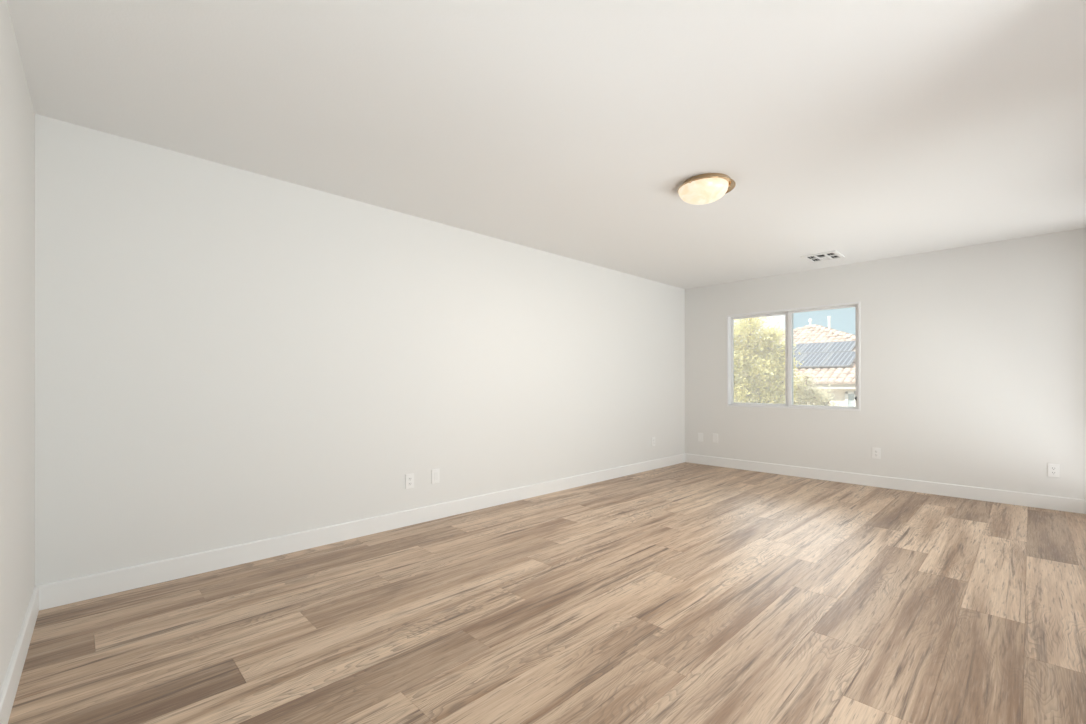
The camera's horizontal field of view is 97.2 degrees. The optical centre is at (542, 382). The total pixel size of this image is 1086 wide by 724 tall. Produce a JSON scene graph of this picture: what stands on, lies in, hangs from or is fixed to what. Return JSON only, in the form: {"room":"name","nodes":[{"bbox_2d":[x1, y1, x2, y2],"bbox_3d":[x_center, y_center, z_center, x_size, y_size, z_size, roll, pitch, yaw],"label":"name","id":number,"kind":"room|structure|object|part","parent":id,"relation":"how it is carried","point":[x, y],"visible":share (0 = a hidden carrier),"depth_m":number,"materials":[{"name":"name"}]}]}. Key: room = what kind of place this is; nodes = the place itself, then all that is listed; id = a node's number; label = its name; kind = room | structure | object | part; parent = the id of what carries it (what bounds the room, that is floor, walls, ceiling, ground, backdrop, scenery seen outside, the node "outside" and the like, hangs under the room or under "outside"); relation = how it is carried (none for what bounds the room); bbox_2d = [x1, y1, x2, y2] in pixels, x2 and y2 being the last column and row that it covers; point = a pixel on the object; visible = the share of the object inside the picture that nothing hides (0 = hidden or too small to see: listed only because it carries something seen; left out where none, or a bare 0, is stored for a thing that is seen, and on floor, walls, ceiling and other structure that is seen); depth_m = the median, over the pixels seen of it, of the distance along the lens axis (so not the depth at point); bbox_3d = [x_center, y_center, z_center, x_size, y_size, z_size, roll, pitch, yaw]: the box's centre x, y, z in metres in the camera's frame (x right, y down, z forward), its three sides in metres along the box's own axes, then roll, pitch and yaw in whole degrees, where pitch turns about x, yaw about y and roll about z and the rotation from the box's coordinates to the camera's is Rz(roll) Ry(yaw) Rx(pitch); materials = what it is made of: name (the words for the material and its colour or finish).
{"room":"empty room","nodes":[
{"label":"empty room","id":0,"kind":"room"},
{"bbox_2d":[0,0,34,690],"bbox_3d":[-1.289,-0.091,0.767,0.500,2.460,3.950,0,0,-44],"label":"wall","id":1,"kind":"structure","parent":0,"point":[17,114],"depth_m":1.82,"materials":[{"name":"white paint"}]},
{"bbox_2d":[0,586,38,723],"bbox_3d":[-1.151,1.058,0.903,0.014,0.121,3.952,0,0,-43],"label":"baseboard","id":2,"kind":"structure","parent":1,"relation":"attached to","point":[10,684],"depth_m":1.78,"materials":[{"name":"white paint"}]},
{"bbox_2d":[35,114,684,585],"bbox_3d":[-0.422,-0.091,4.498,6.965,2.460,0.160,0,0,-44],"label":"wall","id":3,"kind":"structure","parent":0,"point":[225,356],"depth_m":3.13,"materials":[{"name":"white paint"}]},
{"bbox_2d":[37,453,684,610],"bbox_3d":[-0.245,1.058,4.550,6.290,0.121,0.014,0,0,-44],"label":"baseboard","id":4,"kind":"structure","parent":3,"relation":"attached to","point":[54,594],"depth_m":3.14,"materials":[{"name":"white paint"}]},
{"bbox_2d":[405,473,413,488],"bbox_3d":[-1.046,0.774,3.764,0.072,0.116,0.011,0,0,-44],"label":"wall outlet","id":5,"kind":"object","parent":3,"relation":"attached to","point":[409,478],"visible":1,"depth_m":3.76,"materials":[{"name":"white plastic"}]},
{"bbox_2d":[432,469,439,483],"bbox_3d":[-0.881,0.767,3.928,0.072,0.116,0.010,0,0,-44],"label":"wall plate","id":6,"kind":"object","parent":3,"relation":"attached to","point":[435,472],"visible":1,"depth_m":3.92,"materials":[{"name":"white plastic"}]},
{"bbox_2d":[7,0,1085,288],"bbox_3d":[1.018,-1.411,3.031,6.965,0.180,4.270,0,0,-44],"label":"ceiling","id":7,"kind":"structure","parent":0,"point":[861,130],"depth_m":2.27,"materials":[{"name":"white paint"}]},
{"bbox_2d":[677,173,735,204],"bbox_3d":[1.076,-1.260,3.163,0.368,0.122,0.364,0,0,-44],"label":"ceiling light","id":8,"kind":"object","parent":7,"relation":"attached to","point":[706,188],"visible":1,"depth_m":3.07,"materials":[{"name":"white glass"}]},
{"bbox_2d":[801,250,844,262],"bbox_3d":[2.929,-1.315,5.010,0.345,0.012,0.320,0,0,-44],"label":"ceiling vent","id":9,"kind":"object","parent":7,"relation":"in","point":[831,255],"visible":1,"depth_m":5.01,"materials":[{"name":"white metal"}]},
{"bbox_2d":[8,462,1085,723],"bbox_3d":[0.996,1.149,3.010,6.705,0.060,3.950,0,0,-44],"label":"floor","id":10,"kind":"structure","parent":0,"point":[681,593],"depth_m":2.23,"materials":[{"name":"brown wood"}]},
{"bbox_2d":[685,228,1085,499],"bbox_3d":[3.446,-0.091,5.415,0.160,2.460,3.950,0,0,-44],"label":"wall","id":11,"kind":"structure","parent":0,"point":[973,357],"depth_m":4.77,"materials":[{"name":"white paint"}]},
{"bbox_2d":[698,433,702,441],"bbox_3d":[2.170,0.751,6.594,0.009,0.116,0.072,0,0,-44],"label":"blank plate","id":12,"kind":"object","parent":11,"relation":"attached to","point":[700,435],"visible":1,"depth_m":6.59,"materials":[{"name":"white plastic"}]},
{"bbox_2d":[713,434,717,442],"bbox_3d":[2.319,0.745,6.442,0.009,0.116,0.072,0,0,-44],"label":"blank plate","id":13,"kind":"object","parent":11,"relation":"attached to","point":[715,436],"visible":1,"depth_m":6.44,"materials":[{"name":"white plastic"}]},
{"bbox_2d":[727,301,859,410],"bbox_3d":[3.002,-0.290,5.840,0.130,1.206,1.502,0,0,-44],"label":"window","id":14,"kind":"structure","parent":11,"relation":"in","point":[788,313],"depth_m":5.83,"materials":[{"name":"white plastic"}]},
{"bbox_3d":[2.798,-0.290,6.134,0.010,1.146,0.752,0,0,-44],"label":"screen frame","id":15,"kind":"part","parent":14,"relation":"part of","materials":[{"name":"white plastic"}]},
{"bbox_3d":[2.782,-0.290,6.107,0.026,1.138,0.760,0,0,-44],"label":"fixed sash","id":16,"kind":"part","parent":14,"relation":"part of","materials":[{"name":"clear glass"}]},
{"bbox_3d":[3.249,-0.290,5.586,0.028,1.158,0.726,0,0,-44],"label":"sliding sash","id":17,"kind":"part","parent":14,"relation":"part of","materials":[{"name":"clear glass"}]},
{"bbox_2d":[872,448,879,458],"bbox_3d":[3.584,0.759,5.151,0.011,0.116,0.072,0,0,-44],"label":"wall outlet","id":18,"kind":"object","parent":11,"relation":"attached to","point":[875,451],"visible":1,"depth_m":5.15,"materials":[{"name":"white plastic"}]},
{"bbox_2d":[685,453,1085,513],"bbox_3d":[3.384,1.058,5.354,0.014,0.121,3.950,0,0,-44],"label":"baseboard","id":19,"kind":"structure","parent":11,"relation":"attached to","point":[1058,503],"depth_m":4.94,"materials":[{"name":"white paint"}]},
{"bbox_2d":[1048,464,1059,477],"bbox_3d":[4.499,0.774,4.219,0.011,0.116,0.072,0,0,-44],"label":"wall outlet","id":20,"kind":"object","parent":11,"relation":"attached to","point":[1053,469],"visible":1,"depth_m":4.21,"materials":[{"name":"white plastic"}]},
{"label":"outside","id":21,"kind":"structure","parent":0,"visible":0},
{"bbox_3d":[17.726,4.419,29.207,53.515,0.200,70.000,0,0,-44],"label":"ground","id":22,"kind":"structure","parent":21,"visible":0},
{"bbox_2d":[734,316,806,404],"bbox_3d":[5.182,1.169,12.316,2.716,6.334,1.931,0,0,36],"label":"tree","id":23,"kind":"object","parent":22,"relation":"on","point":[770,384],"visible":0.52,"depth_m":11.98,"materials":[{"name":"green plant"}]},
{"bbox_2d":[735,316,854,406],"bbox_3d":[14.274,0.456,25.340,15.437,7.726,15.380,0,0,-44],"label":"house","id":24,"kind":"structure","parent":22,"relation":"on","point":[828,354],"depth_m":20.09,"materials":[{"name":"beige paint"}]},
{"bbox_3d":[11.476,-0.971,20.335,1.630,0.674,1.005,0,0,-44],"label":"solar panel","id":25,"kind":"part","parent":24,"relation":"part of","materials":[{"name":"grey"}]},
{"bbox_3d":[12.331,-1.568,21.665,1.374,0.575,1.005,0,0,-44],"label":"solar panel","id":26,"kind":"part","parent":24,"relation":"part of","materials":[{"name":"grey"}]},
{"bbox_3d":[12.191,-0.971,19.607,1.630,0.674,1.005,0,0,-44],"label":"solar panel","id":27,"kind":"part","parent":24,"relation":"part of","materials":[{"name":"grey"}]},
{"bbox_3d":[13.046,-1.568,20.937,1.374,0.575,1.005,0,0,-44],"label":"solar panel","id":28,"kind":"part","parent":24,"relation":"part of","materials":[{"name":"grey"}]},
{"bbox_3d":[11.613,0.738,17.797,0.015,0.697,0.533,0,0,-44],"label":"pane","id":29,"kind":"part","parent":24,"relation":"part of","materials":[{"name":"glass"}]},
{"bbox_2d":[781,370,841,405],"bbox_3d":[7.340,1.986,13.138,1.761,4.706,1.308,0,0,22],"label":"shrub","id":30,"kind":"object","parent":22,"relation":"on","point":[803,393],"visible":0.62,"depth_m":13.10,"materials":[{"name":"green plant"}]}
]}

